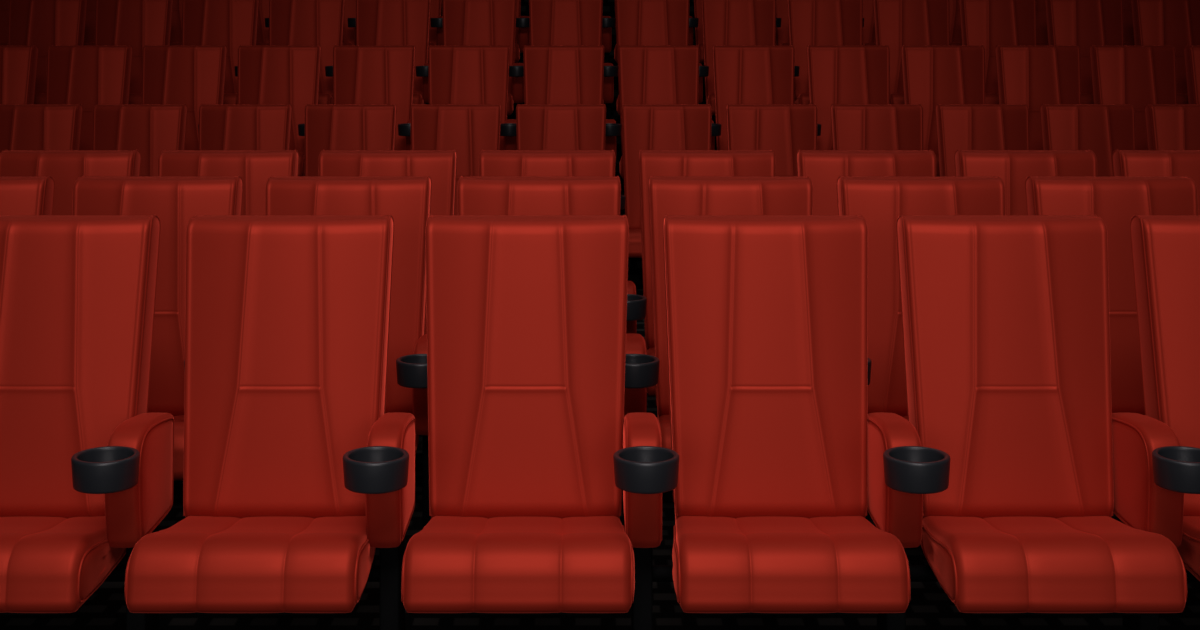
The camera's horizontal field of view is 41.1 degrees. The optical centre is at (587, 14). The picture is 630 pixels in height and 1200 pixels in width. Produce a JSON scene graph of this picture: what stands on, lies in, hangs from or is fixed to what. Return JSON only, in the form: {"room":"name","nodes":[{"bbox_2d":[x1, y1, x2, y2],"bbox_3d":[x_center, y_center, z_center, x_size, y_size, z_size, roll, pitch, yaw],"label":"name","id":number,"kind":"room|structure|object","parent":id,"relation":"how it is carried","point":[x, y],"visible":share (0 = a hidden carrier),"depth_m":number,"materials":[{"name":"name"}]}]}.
{"room":"auditorium","nodes":[
{"label":"auditorium","id":0,"kind":"room"},
{"bbox_2d":[0,0,1199,629],"bbox_3d":[0.100,0.712,5.397,12.600,1.976,17.795,0,0,0],"label":"floor","id":1,"kind":"structure","parent":0,"point":[929,607],"depth_m":3.99,"materials":[{"name":"carpet"}]},
{"bbox_2d":[0,45,37,103],"bbox_3d":[-3.475,0.692,9.203,0.612,1.023,0.654,0,0,0],"label":"chair","id":2,"kind":"object","parent":1,"relation":"on","point":[18,64],"visible":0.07,"depth_m":9.37,"materials":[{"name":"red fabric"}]},
{"bbox_2d":[0,176,54,214],"bbox_3d":[-1.795,0.988,4.455,0.612,1.023,0.654,0,0,0],"label":"chair","id":3,"kind":"object","parent":1,"relation":"on","point":[19,195],"visible":0.09,"depth_m":4.64,"materials":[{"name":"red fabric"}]},
{"bbox_2d":[0,104,82,152],"bbox_3d":[-2.915,0.988,8.263,0.612,1.023,0.654,0,0,0],"label":"chair","id":4,"kind":"object","parent":1,"relation":"on","point":[22,126],"visible":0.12,"depth_m":8.43,"materials":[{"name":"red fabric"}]},
{"bbox_2d":[8,0,86,103],"bbox_3d":[-3.475,0.396,10.128,0.612,1.023,0.654,0,0,0],"label":"chair","id":5,"kind":"object","parent":1,"relation":"on","point":[43,24],"visible":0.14,"depth_m":10.28,"materials":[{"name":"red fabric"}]},
{"bbox_2d":[34,93,45,103],"bbox_3d":[-3.503,0.562,10.048,0.463,0.150,0.477,0,0,0],"label":"seat cushion","id":6,"kind":"object","parent":5,"relation":"on","point":[40,98],"depth_m":9.83,"materials":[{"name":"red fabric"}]},
{"bbox_2d":[0,150,140,214],"bbox_3d":[-1.795,0.988,5.373,0.612,1.023,0.654,0,0,0],"label":"chair","id":7,"kind":"object","parent":1,"relation":"on","point":[65,166],"visible":0.09,"depth_m":5.55,"materials":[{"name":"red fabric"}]},
{"bbox_2d":[0,215,173,629],"bbox_3d":[-1.235,0.988,3.536,0.612,1.023,0.654,0,0,0],"label":"chair","id":8,"kind":"object","parent":1,"relation":"on","point":[87,472],"visible":0.98,"depth_m":3.65,"materials":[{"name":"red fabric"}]},
{"bbox_2d":[0,516,125,612],"bbox_3d":[-1.263,1.154,3.456,0.463,0.150,0.477,0,0,0],"label":"seat cushion","id":9,"kind":"object","parent":8,"relation":"on","point":[49,564],"depth_m":3.26,"materials":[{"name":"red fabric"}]},
{"bbox_2d":[46,45,132,149],"bbox_3d":[-2.915,0.692,9.203,0.612,1.023,0.654,0,0,0],"label":"chair","id":10,"kind":"object","parent":1,"relation":"on","point":[87,76],"visible":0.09,"depth_m":9.36,"materials":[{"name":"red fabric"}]},
{"bbox_2d":[95,0,172,103],"bbox_3d":[-2.915,0.396,10.128,0.612,1.023,0.654,0,0,0],"label":"chair","id":11,"kind":"object","parent":1,"relation":"on","point":[137,24],"visible":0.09,"depth_m":10.28,"materials":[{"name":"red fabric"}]},
{"bbox_2d":[129,93,141,103],"bbox_3d":[-2.943,0.562,10.048,0.463,0.150,0.477,0,0,0],"label":"seat cushion","id":12,"kind":"object","parent":11,"relation":"on","point":[134,98],"depth_m":9.83,"materials":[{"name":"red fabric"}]},
{"bbox_2d":[92,104,186,175],"bbox_3d":[-2.355,0.988,8.263,0.612,1.023,0.654,0,0,0],"label":"chair","id":13,"kind":"object","parent":1,"relation":"on","point":[150,129],"visible":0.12,"depth_m":8.43,"materials":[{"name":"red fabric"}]},
{"bbox_2d":[73,176,242,484],"bbox_3d":[-1.235,0.988,4.455,0.612,1.023,0.654,0,0,0],"label":"chair","id":14,"kind":"object","parent":1,"relation":"on","point":[174,199],"visible":0.17,"depth_m":4.61,"materials":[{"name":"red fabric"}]},
{"bbox_2d":[173,415,183,480],"bbox_3d":[-1.263,1.154,4.375,0.463,0.150,0.477,0,0,0],"label":"seat cushion","id":15,"kind":"object","parent":14,"relation":"on","point":[178,419],"depth_m":4.15,"materials":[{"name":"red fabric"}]},
{"bbox_2d":[170,0,182,45],"bbox_3d":[-2.915,0.100,11.053,0.612,1.023,0.654,0,0,0],"label":"chair","id":16,"kind":"object","parent":1,"relation":"on","point":[176,26],"visible":0.04,"depth_m":11.15,"materials":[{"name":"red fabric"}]},
{"bbox_2d":[170,43,181,45],"bbox_3d":[-2.943,0.266,10.973,0.463,0.150,0.477,0,0,0],"label":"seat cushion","id":17,"kind":"object","parent":16,"relation":"on","point":[171,44],"depth_m":10.77,"materials":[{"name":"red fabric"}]},
{"bbox_2d":[142,45,226,149],"bbox_3d":[-2.355,0.692,9.203,0.612,1.023,0.654,0,0,0],"label":"chair","id":18,"kind":"object","parent":1,"relation":"on","point":[192,76],"visible":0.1,"depth_m":9.35,"materials":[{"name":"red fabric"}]},
{"bbox_2d":[182,0,258,103],"bbox_3d":[-2.355,0.396,10.128,0.612,1.023,0.654,0,0,0],"label":"chair","id":19,"kind":"object","parent":1,"relation":"on","point":[232,24],"visible":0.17,"depth_m":10.28,"materials":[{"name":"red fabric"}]},
{"bbox_2d":[223,93,237,103],"bbox_3d":[-2.383,0.562,10.048,0.463,0.150,0.477,0,0,0],"label":"seat cushion","id":20,"kind":"object","parent":19,"relation":"on","point":[229,98],"depth_m":9.83,"materials":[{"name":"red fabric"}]},
{"bbox_2d":[158,150,298,214],"bbox_3d":[-1.235,0.988,5.373,0.612,1.023,0.654,0,0,0],"label":"chair","id":21,"kind":"object","parent":1,"relation":"on","point":[255,167],"visible":0.13,"depth_m":5.55,"materials":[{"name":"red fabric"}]},
{"bbox_2d":[199,104,291,149],"bbox_3d":[-1.795,0.988,8.263,0.612,1.023,0.654,0,0,0],"label":"chair","id":22,"kind":"object","parent":1,"relation":"on","point":[221,126],"visible":0.12,"depth_m":8.43,"materials":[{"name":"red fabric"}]},
{"bbox_2d":[256,0,268,45],"bbox_3d":[-2.355,0.100,11.053,0.612,1.023,0.654,0,0,0],"label":"chair","id":23,"kind":"object","parent":1,"relation":"on","point":[263,12],"visible":0.07,"depth_m":11.15,"materials":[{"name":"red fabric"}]},
{"bbox_2d":[256,43,268,45],"bbox_3d":[-2.383,0.266,10.973,0.463,0.150,0.477,0,0,0],"label":"seat cushion","id":24,"kind":"object","parent":23,"relation":"on","point":[257,44],"depth_m":10.78,"materials":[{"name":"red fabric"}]},
{"bbox_2d":[125,215,414,629],"bbox_3d":[-0.675,0.988,3.536,0.612,1.023,0.654,0,0,0],"label":"chair","id":25,"kind":"object","parent":1,"relation":"on","point":[296,469],"visible":1,"depth_m":3.64,"materials":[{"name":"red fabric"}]},
{"bbox_2d":[126,516,366,612],"bbox_3d":[-0.703,1.154,3.456,0.463,0.150,0.477,0,0,0],"label":"seat cushion","id":26,"kind":"object","parent":25,"relation":"on","point":[197,564],"depth_m":3.24,"materials":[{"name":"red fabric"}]},
{"bbox_2d":[237,45,320,175],"bbox_3d":[-1.795,0.692,9.203,0.612,1.023,0.654,0,0,0],"label":"chair","id":27,"kind":"object","parent":1,"relation":"on","point":[266,74],"visible":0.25,"depth_m":9.35,"materials":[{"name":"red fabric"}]},
{"bbox_2d":[298,154,304,175],"bbox_3d":[-1.823,0.858,9.123,0.463,0.150,0.477,0,0,0],"label":"seat cushion","id":28,"kind":"object","parent":27,"relation":"on","point":[301,171],"depth_m":8.91,"materials":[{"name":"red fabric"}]},
{"bbox_2d":[269,0,344,103],"bbox_3d":[-1.795,0.396,10.128,0.612,1.023,0.654,0,0,0],"label":"chair","id":29,"kind":"object","parent":1,"relation":"on","point":[291,22],"visible":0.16,"depth_m":10.28,"materials":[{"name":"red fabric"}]},
{"bbox_2d":[318,93,332,103],"bbox_3d":[-1.823,0.562,10.048,0.463,0.150,0.477,0,0,0],"label":"seat cushion","id":30,"kind":"object","parent":29,"relation":"on","point":[324,98],"depth_m":9.84,"materials":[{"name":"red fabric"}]},
{"bbox_2d":[265,176,431,528],"bbox_3d":[-0.675,0.988,4.455,0.612,1.023,0.654,0,0,0],"label":"chair","id":31,"kind":"object","parent":1,"relation":"on","point":[407,199],"visible":0.32,"depth_m":4.62,"materials":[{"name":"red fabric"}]},
{"bbox_2d":[343,0,355,45],"bbox_3d":[-1.795,0.100,11.053,0.612,1.023,0.654,0,0,0],"label":"chair","id":32,"kind":"object","parent":1,"relation":"on","point":[349,30],"visible":0.04,"depth_m":11.15,"materials":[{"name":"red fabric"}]},
{"bbox_2d":[305,104,396,175],"bbox_3d":[-1.235,0.988,8.263,0.612,1.023,0.654,0,0,0],"label":"chair","id":33,"kind":"object","parent":1,"relation":"on","point":[327,126],"visible":0.16,"depth_m":8.43,"materials":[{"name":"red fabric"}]},
{"bbox_2d":[333,45,415,149],"bbox_3d":[-1.235,0.692,9.203,0.612,1.023,0.654,0,0,0],"label":"chair","id":34,"kind":"object","parent":1,"relation":"on","point":[361,74],"visible":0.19,"depth_m":9.35,"materials":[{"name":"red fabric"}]},
{"bbox_2d":[319,150,456,333],"bbox_3d":[-0.675,0.988,5.373,0.612,1.023,0.654,0,0,0],"label":"chair","id":35,"kind":"object","parent":1,"relation":"on","point":[440,165],"visible":0.11,"depth_m":5.55,"materials":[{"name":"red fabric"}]},
{"bbox_2d":[356,0,430,103],"bbox_3d":[-1.235,0.396,10.128,0.612,1.023,0.654,0,0,0],"label":"chair","id":36,"kind":"object","parent":1,"relation":"on","point":[378,22],"visible":0.3,"depth_m":10.28,"materials":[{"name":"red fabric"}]},
{"bbox_2d":[413,93,421,103],"bbox_3d":[-1.263,0.562,10.048,0.463,0.150,0.477,0,0,0],"label":"seat cushion","id":37,"kind":"object","parent":36,"relation":"on","point":[417,97],"depth_m":9.84,"materials":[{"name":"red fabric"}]},
{"bbox_2d":[429,0,442,45],"bbox_3d":[-1.235,0.100,11.053,0.612,1.023,0.654,0,0,0],"label":"chair","id":38,"kind":"object","parent":1,"relation":"on","point":[436,20],"visible":0.19,"depth_m":11.14,"materials":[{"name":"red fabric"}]},
{"bbox_2d":[410,104,500,214],"bbox_3d":[-0.675,0.988,8.263,0.612,1.023,0.654,0,0,0],"label":"chair","id":39,"kind":"object","parent":1,"relation":"on","point":[467,129],"visible":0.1,"depth_m":8.42,"materials":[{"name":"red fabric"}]},
{"bbox_2d":[428,45,516,149],"bbox_3d":[-0.675,0.692,9.203,0.612,1.023,0.654,0,0,0],"label":"chair","id":40,"kind":"object","parent":1,"relation":"on","point":[456,74],"visible":0.34,"depth_m":9.35,"materials":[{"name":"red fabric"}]},
{"bbox_2d":[442,0,523,118],"bbox_3d":[-0.675,0.396,10.128,0.612,1.023,0.654,0,0,0],"label":"chair","id":41,"kind":"object","parent":1,"relation":"on","point":[465,22],"visible":0.46,"depth_m":10.28,"materials":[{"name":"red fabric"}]},
{"bbox_2d":[507,93,511,115],"bbox_3d":[-0.703,0.562,10.048,0.463,0.150,0.477,0,0,0],"label":"seat cushion","id":42,"kind":"object","parent":41,"relation":"on","point":[509,111],"depth_m":9.83,"materials":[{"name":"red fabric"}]},
{"bbox_2d":[514,0,529,103],"bbox_3d":[-0.675,0.100,11.053,0.612,1.023,0.654,0,0,0],"label":"chair","id":43,"kind":"object","parent":1,"relation":"on","point":[522,37],"visible":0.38,"depth_m":10.94,"materials":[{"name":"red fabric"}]},
{"bbox_2d":[514,43,518,62],"bbox_3d":[-0.703,0.266,10.973,0.463,0.150,0.477,0,0,0],"label":"seat cushion","id":44,"kind":"object","parent":43,"relation":"on","point":[516,60],"depth_m":10.76,"materials":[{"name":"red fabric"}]},
{"bbox_2d":[401,215,678,629],"bbox_3d":[-0.115,0.988,3.536,0.612,1.023,0.654,0,0,0],"label":"chair","id":45,"kind":"object","parent":1,"relation":"on","point":[533,449],"visible":1,"depth_m":3.64,"materials":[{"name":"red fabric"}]},
{"bbox_2d":[403,516,631,612],"bbox_3d":[-0.143,1.154,3.456,0.463,0.150,0.477,0,0,0],"label":"seat cushion","id":46,"kind":"object","parent":45,"relation":"on","point":[455,564],"depth_m":3.24,"materials":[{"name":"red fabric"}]},
{"bbox_2d":[457,176,659,526],"bbox_3d":[-0.115,0.988,4.455,0.612,1.023,0.654,0,0,0],"label":"chair","id":47,"kind":"object","parent":1,"relation":"on","point":[477,195],"visible":0.22,"depth_m":4.62,"materials":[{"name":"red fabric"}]},
{"bbox_2d":[479,150,646,333],"bbox_3d":[-0.115,0.988,5.373,0.612,1.023,0.654,0,0,0],"label":"chair","id":48,"kind":"object","parent":1,"relation":"on","point":[491,162],"visible":0.16,"depth_m":5.55,"materials":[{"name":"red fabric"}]},
{"bbox_2d":[516,104,625,209],"bbox_3d":[-0.115,0.988,8.263,0.612,1.023,0.654,0,0,0],"label":"chair","id":49,"kind":"object","parent":1,"relation":"on","point":[538,126],"visible":0.13,"depth_m":8.43,"materials":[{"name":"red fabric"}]},
{"bbox_2d":[523,45,621,161],"bbox_3d":[-0.115,0.692,9.203,0.612,1.023,0.654,0,0,0],"label":"chair","id":50,"kind":"object","parent":1,"relation":"on","point":[552,74],"visible":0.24,"depth_m":9.35,"materials":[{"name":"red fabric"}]},
{"bbox_2d":[529,0,618,118],"bbox_3d":[-0.115,0.396,10.128,0.612,1.023,0.654,0,0,0],"label":"chair","id":51,"kind":"object","parent":1,"relation":"on","point":[552,22],"visible":0.28,"depth_m":10.28,"materials":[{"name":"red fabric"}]},
{"bbox_2d":[601,16,615,62],"bbox_3d":[-0.115,0.100,11.053,0.612,1.023,0.654,0,0,0],"label":"chair","id":52,"kind":"object","parent":1,"relation":"on","point":[608,22],"visible":0.19,"depth_m":10.94,"materials":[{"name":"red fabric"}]},
{"bbox_2d":[613,4,698,65],"bbox_3d":[0.445,0.100,11.053,0.612,1.023,0.654,0,0,0],"label":"chair","id":53,"kind":"object","parent":1,"relation":"on","point":[693,22],"visible":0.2,"depth_m":10.81,"materials":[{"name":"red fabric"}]},
{"bbox_2d":[611,0,708,121],"bbox_3d":[0.445,0.396,10.128,0.612,1.023,0.654,0,0,0],"label":"chair","id":54,"kind":"object","parent":1,"relation":"on","point":[638,22],"visible":0.3,"depth_m":10.28,"materials":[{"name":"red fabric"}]},
{"bbox_2d":[618,94,619,114],"bbox_3d":[0.417,0.562,10.048,0.463,0.150,0.477,0,0,0],"label":"seat cushion","id":55,"kind":"object","parent":54,"relation":"on","point":[619,94],"depth_m":9.83,"materials":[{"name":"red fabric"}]},
{"bbox_2d":[621,104,711,261],"bbox_3d":[0.445,0.988,8.263,0.612,1.023,0.654,0,0,0],"label":"chair","id":56,"kind":"object","parent":1,"relation":"on","point":[644,126],"visible":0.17,"depth_m":8.42,"materials":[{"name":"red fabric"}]},
{"bbox_2d":[628,229,641,257],"bbox_3d":[0.417,1.154,8.183,0.463,0.150,0.477,0,0,0],"label":"seat cushion","id":57,"kind":"object","parent":56,"relation":"on","point":[635,244],"depth_m":7.95,"materials":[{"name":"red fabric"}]},
{"bbox_2d":[618,45,720,182],"bbox_3d":[0.445,0.692,9.203,0.612,1.023,0.654,0,0,0],"label":"chair","id":58,"kind":"object","parent":1,"relation":"on","point":[647,74],"visible":0.34,"depth_m":9.36,"materials":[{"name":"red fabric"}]},
{"bbox_2d":[621,155,623,178],"bbox_3d":[0.417,0.858,9.123,0.463,0.150,0.477,0,0,0],"label":"seat cushion","id":59,"kind":"object","parent":58,"relation":"on","point":[622,170],"depth_m":8.90,"materials":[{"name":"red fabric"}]},
{"bbox_2d":[638,150,775,395],"bbox_3d":[0.445,0.988,5.373,0.612,1.023,0.654,0,0,0],"label":"chair","id":60,"kind":"object","parent":1,"relation":"on","point":[652,163],"visible":0.14,"depth_m":5.55,"materials":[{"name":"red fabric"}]},
{"bbox_2d":[646,348,655,395],"bbox_3d":[0.417,1.154,5.293,0.463,0.150,0.477,0,0,0],"label":"seat cushion","id":61,"kind":"object","parent":60,"relation":"on","point":[651,391],"depth_m":5.07,"materials":[{"name":"red fabric"}]},
{"bbox_2d":[694,0,780,65],"bbox_3d":[1.005,0.100,11.053,0.612,1.023,0.654,0,0,0],"label":"chair","id":62,"kind":"object","parent":1,"relation":"on","point":[697,3],"visible":0.1,"depth_m":11.16,"materials":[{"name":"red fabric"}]},
{"bbox_2d":[698,43,703,62],"bbox_3d":[0.977,0.266,10.973,0.463,0.150,0.477,0,0,0],"label":"seat cushion","id":63,"kind":"object","parent":62,"relation":"on","point":[701,53],"depth_m":10.75,"materials":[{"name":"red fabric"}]},
{"bbox_2d":[701,0,799,121],"bbox_3d":[1.005,0.396,10.128,0.612,1.023,0.654,0,0,0],"label":"chair","id":64,"kind":"object","parent":1,"relation":"on","point":[724,22],"visible":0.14,"depth_m":10.28,"materials":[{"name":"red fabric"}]},
{"bbox_2d":[708,93,714,115],"bbox_3d":[0.977,0.562,10.048,0.463,0.150,0.477,0,0,0],"label":"seat cushion","id":65,"kind":"object","parent":64,"relation":"on","point":[711,100],"depth_m":9.83,"materials":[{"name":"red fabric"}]},
{"bbox_2d":[648,176,871,448],"bbox_3d":[0.445,0.988,4.455,0.612,1.023,0.654,0,0,0],"label":"chair","id":66,"kind":"object","parent":1,"relation":"on","point":[668,195],"visible":0.13,"depth_m":4.63,"materials":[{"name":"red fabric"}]},
{"bbox_2d":[658,415,670,448],"bbox_3d":[0.417,1.154,4.375,0.463,0.150,0.477,0,0,0],"label":"seat cushion","id":67,"kind":"object","parent":66,"relation":"on","point":[664,420],"depth_m":4.19,"materials":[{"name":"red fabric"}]},
{"bbox_2d":[712,45,820,149],"bbox_3d":[1.005,0.692,9.203,0.612,1.023,0.654,0,0,0],"label":"chair","id":68,"kind":"object","parent":1,"relation":"on","point":[742,74],"visible":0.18,"depth_m":9.35,"materials":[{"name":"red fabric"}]},
{"bbox_2d":[726,104,816,175],"bbox_3d":[1.005,0.988,8.263,0.612,1.023,0.654,0,0,0],"label":"chair","id":69,"kind":"object","parent":1,"relation":"on","point":[784,129],"visible":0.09,"depth_m":8.43,"materials":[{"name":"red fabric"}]},
{"bbox_2d":[653,215,949,629],"bbox_3d":[0.445,0.988,3.536,0.612,1.023,0.654,0,0,0],"label":"chair","id":70,"kind":"object","parent":1,"relation":"on","point":[783,461],"visible":0.98,"depth_m":3.64,"materials":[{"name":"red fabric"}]},
{"bbox_2d":[675,516,908,612],"bbox_3d":[0.417,1.154,3.456,0.463,0.150,0.477,0,0,0],"label":"seat cushion","id":71,"kind":"object","parent":70,"relation":"on","point":[724,564],"depth_m":3.24,"materials":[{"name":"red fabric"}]},
{"bbox_2d":[776,0,863,45],"bbox_3d":[1.565,0.100,11.053,0.612,1.023,0.654,0,0,0],"label":"chair","id":72,"kind":"object","parent":1,"relation":"on","point":[782,33],"visible":0.02,"depth_m":11.16,"materials":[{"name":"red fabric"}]},
{"bbox_2d":[787,0,862,103],"bbox_3d":[1.565,0.396,10.128,0.612,1.023,0.654,0,0,0],"label":"chair","id":73,"kind":"object","parent":1,"relation":"on","point":[810,22],"visible":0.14,"depth_m":10.28,"materials":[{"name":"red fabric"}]},
{"bbox_2d":[798,93,808,103],"bbox_3d":[1.537,0.562,10.048,0.463,0.150,0.477,0,0,0],"label":"seat cushion","id":74,"kind":"object","parent":73,"relation":"on","point":[803,98],"depth_m":9.84,"materials":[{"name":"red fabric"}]},
{"bbox_2d":[807,45,889,149],"bbox_3d":[1.565,0.692,9.203,0.612,1.023,0.654,0,0,0],"label":"chair","id":75,"kind":"object","parent":1,"relation":"on","point":[836,74],"visible":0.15,"depth_m":9.35,"materials":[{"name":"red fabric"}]},
{"bbox_2d":[796,150,935,214],"bbox_3d":[1.005,0.988,5.373,0.612,1.023,0.654,0,0,0],"label":"chair","id":76,"kind":"object","parent":1,"relation":"on","point":[823,167],"visible":0.12,"depth_m":5.55,"materials":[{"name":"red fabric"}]},
{"bbox_2d":[863,0,875,45],"bbox_3d":[2.125,0.100,11.053,0.612,1.023,0.654,0,0,0],"label":"chair","id":77,"kind":"object","parent":1,"relation":"on","point":[868,9],"visible":0.04,"depth_m":11.15,"materials":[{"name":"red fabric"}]},
{"bbox_2d":[863,43,875,45],"bbox_3d":[2.097,0.266,10.973,0.463,0.150,0.477,0,0,0],"label":"seat cushion","id":78,"kind":"object","parent":77,"relation":"on","point":[864,44],"depth_m":10.78,"materials":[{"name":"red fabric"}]},
{"bbox_2d":[831,104,922,149],"bbox_3d":[1.565,0.988,8.263,0.612,1.023,0.654,0,0,0],"label":"chair","id":79,"kind":"object","parent":1,"relation":"on","point":[854,126],"visible":0.14,"depth_m":8.43,"materials":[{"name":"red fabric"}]},
{"bbox_2d":[873,0,949,103],"bbox_3d":[2.125,0.396,10.128,0.612,1.023,0.654,0,0,0],"label":"chair","id":80,"kind":"object","parent":1,"relation":"on","point":[898,23],"visible":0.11,"depth_m":10.28,"materials":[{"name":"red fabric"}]},
{"bbox_2d":[890,93,903,103],"bbox_3d":[2.097,0.562,10.048,0.463,0.150,0.477,0,0,0],"label":"seat cushion","id":81,"kind":"object","parent":80,"relation":"on","point":[895,98],"depth_m":9.83,"materials":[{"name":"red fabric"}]},
{"bbox_2d":[837,176,1004,420],"bbox_3d":[1.005,0.988,4.455,0.612,1.023,0.654,0,0,0],"label":"chair","id":82,"kind":"object","parent":1,"relation":"on","point":[880,200],"visible":0.13,"depth_m":4.62,"materials":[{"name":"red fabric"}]},
{"bbox_2d":[901,45,985,175],"bbox_3d":[2.125,0.692,9.203,0.612,1.023,0.654,0,0,0],"label":"chair","id":83,"kind":"object","parent":1,"relation":"on","point":[932,75],"visible":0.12,"depth_m":9.35,"materials":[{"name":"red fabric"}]},
{"bbox_2d":[935,154,939,175],"bbox_3d":[2.097,0.858,9.123,0.463,0.150,0.477,0,0,0],"label":"seat cushion","id":84,"kind":"object","parent":83,"relation":"on","point":[937,160],"depth_m":8.89,"materials":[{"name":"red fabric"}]},
{"bbox_2d":[949,0,961,45],"bbox_3d":[2.685,0.100,11.053,0.612,1.023,0.654,0,0,0],"label":"chair","id":85,"kind":"object","parent":1,"relation":"on","point":[954,9],"visible":0.03,"depth_m":11.15,"materials":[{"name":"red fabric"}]},
{"bbox_2d":[950,43,961,45],"bbox_3d":[2.657,0.266,10.973,0.463,0.150,0.477,0,0,0],"label":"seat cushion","id":86,"kind":"object","parent":85,"relation":"on","point":[951,44],"depth_m":10.77,"materials":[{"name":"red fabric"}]},
{"bbox_2d":[935,104,1029,175],"bbox_3d":[2.125,0.988,8.263,0.612,1.023,0.654,0,0,0],"label":"chair","id":87,"kind":"object","parent":1,"relation":"on","point":[959,126],"visible":0.15,"depth_m":8.43,"materials":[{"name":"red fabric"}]},
{"bbox_2d":[959,0,1036,103],"bbox_3d":[2.685,0.396,10.128,0.612,1.023,0.654,0,0,0],"label":"chair","id":88,"kind":"object","parent":1,"relation":"on","point":[989,24],"visible":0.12,"depth_m":10.28,"materials":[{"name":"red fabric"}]},
{"bbox_2d":[985,93,998,103],"bbox_3d":[2.657,0.562,10.048,0.463,0.150,0.477,0,0,0],"label":"seat cushion","id":89,"kind":"object","parent":88,"relation":"on","point":[990,98],"depth_m":9.83,"materials":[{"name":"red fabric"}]},
{"bbox_2d":[954,150,1096,214],"bbox_3d":[1.565,0.988,5.373,0.612,1.023,0.654,0,0,0],"label":"chair","id":90,"kind":"object","parent":1,"relation":"on","point":[1013,167],"visible":0.08,"depth_m":5.55,"materials":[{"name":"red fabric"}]},
{"bbox_2d":[995,45,1080,149],"bbox_3d":[2.685,0.692,9.203,0.612,1.023,0.654,0,0,0],"label":"chair","id":91,"kind":"object","parent":1,"relation":"on","point":[1032,76],"visible":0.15,"depth_m":9.36,"materials":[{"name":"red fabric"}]},
{"bbox_2d":[896,215,1199,629],"bbox_3d":[1.005,0.988,3.536,0.612,1.023,0.654,0,0,0],"label":"chair","id":92,"kind":"object","parent":1,"relation":"on","point":[1006,325],"visible":0.94,"depth_m":3.64,"materials":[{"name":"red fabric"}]},
{"bbox_2d":[920,516,1185,612],"bbox_3d":[0.977,1.154,3.456,0.463,0.150,0.477,0,0,0],"label":"seat cushion","id":93,"kind":"object","parent":92,"relation":"on","point":[984,564],"depth_m":3.24,"materials":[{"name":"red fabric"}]},
{"bbox_2d":[1045,0,1123,103],"bbox_3d":[3.245,0.396,10.128,0.612,1.023,0.654,0,0,0],"label":"chair","id":94,"kind":"object","parent":1,"relation":"on","point":[1084,24],"visible":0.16,"depth_m":10.28,"materials":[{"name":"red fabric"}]},
{"bbox_2d":[1081,93,1093,103],"bbox_3d":[3.217,0.562,10.048,0.463,0.150,0.477,0,0,0],"label":"seat cushion","id":95,"kind":"object","parent":94,"relation":"on","point":[1086,98],"depth_m":9.83,"materials":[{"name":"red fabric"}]},
{"bbox_2d":[1040,104,1135,175],"bbox_3d":[2.685,0.988,8.263,0.612,1.023,0.654,0,0,0],"label":"chair","id":96,"kind":"object","parent":1,"relation":"on","point":[1103,129],"visible":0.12,"depth_m":8.43,"materials":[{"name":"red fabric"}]},
{"bbox_2d":[1025,176,1197,414],"bbox_3d":[1.565,0.988,4.455,0.612,1.023,0.654,0,0,0],"label":"chair","id":97,"kind":"object","parent":1,"relation":"on","point":[1115,199],"visible":0.2,"depth_m":4.62,"materials":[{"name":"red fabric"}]},
{"bbox_2d":[1090,45,1176,149],"bbox_3d":[3.245,0.692,9.203,0.612,1.023,0.654,0,0,0],"label":"chair","id":98,"kind":"object","parent":1,"relation":"on","point":[1138,76],"visible":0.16,"depth_m":9.36,"materials":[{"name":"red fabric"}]},
{"bbox_2d":[1112,150,1199,214],"bbox_3d":[2.125,0.988,5.373,0.612,1.023,0.654,0,0,0],"label":"chair","id":99,"kind":"object","parent":1,"relation":"on","point":[1182,163],"visible":0.12,"depth_m":5.55,"materials":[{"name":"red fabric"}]},
{"bbox_2d":[1130,215,1199,581],"bbox_3d":[1.565,0.988,3.536,0.612,1.023,0.654,0,0,0],"label":"chair","id":100,"kind":"object","parent":1,"relation":"on","point":[1165,248],"visible":0.66,"depth_m":3.70,"materials":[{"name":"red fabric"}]},
{"bbox_2d":[1183,516,1199,580],"bbox_3d":[1.537,1.154,3.456,0.463,0.150,0.477,0,0,0],"label":"seat cushion","id":101,"kind":"object","parent":100,"relation":"on","point":[1191,524],"depth_m":3.48,"materials":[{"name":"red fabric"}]},
{"bbox_2d":[1131,0,1199,103],"bbox_3d":[3.805,0.396,10.128,0.612,1.023,0.654,0,0,0],"label":"chair","id":102,"kind":"object","parent":1,"relation":"on","point":[1176,23],"visible":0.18,"depth_m":10.28,"materials":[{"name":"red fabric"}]},
{"bbox_2d":[1177,93,1188,103],"bbox_3d":[3.777,0.562,10.048,0.463,0.150,0.477,0,0,0],"label":"seat cushion","id":103,"kind":"object","parent":102,"relation":"on","point":[1182,98],"depth_m":9.83,"materials":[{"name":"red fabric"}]},
{"bbox_2d":[1145,104,1199,149],"bbox_3d":[3.245,0.988,8.263,0.612,1.023,0.654,0,0,0],"label":"chair","id":104,"kind":"object","parent":1,"relation":"on","point":[1168,126],"visible":0.2,"depth_m":8.43,"materials":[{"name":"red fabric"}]},
{"bbox_2d":[1184,45,1199,103],"bbox_3d":[3.805,0.692,9.203,0.612,1.023,0.654,0,0,0],"label":"chair","id":105,"kind":"object","parent":1,"relation":"on","point":[1191,53],"visible":0.44,"depth_m":9.39,"materials":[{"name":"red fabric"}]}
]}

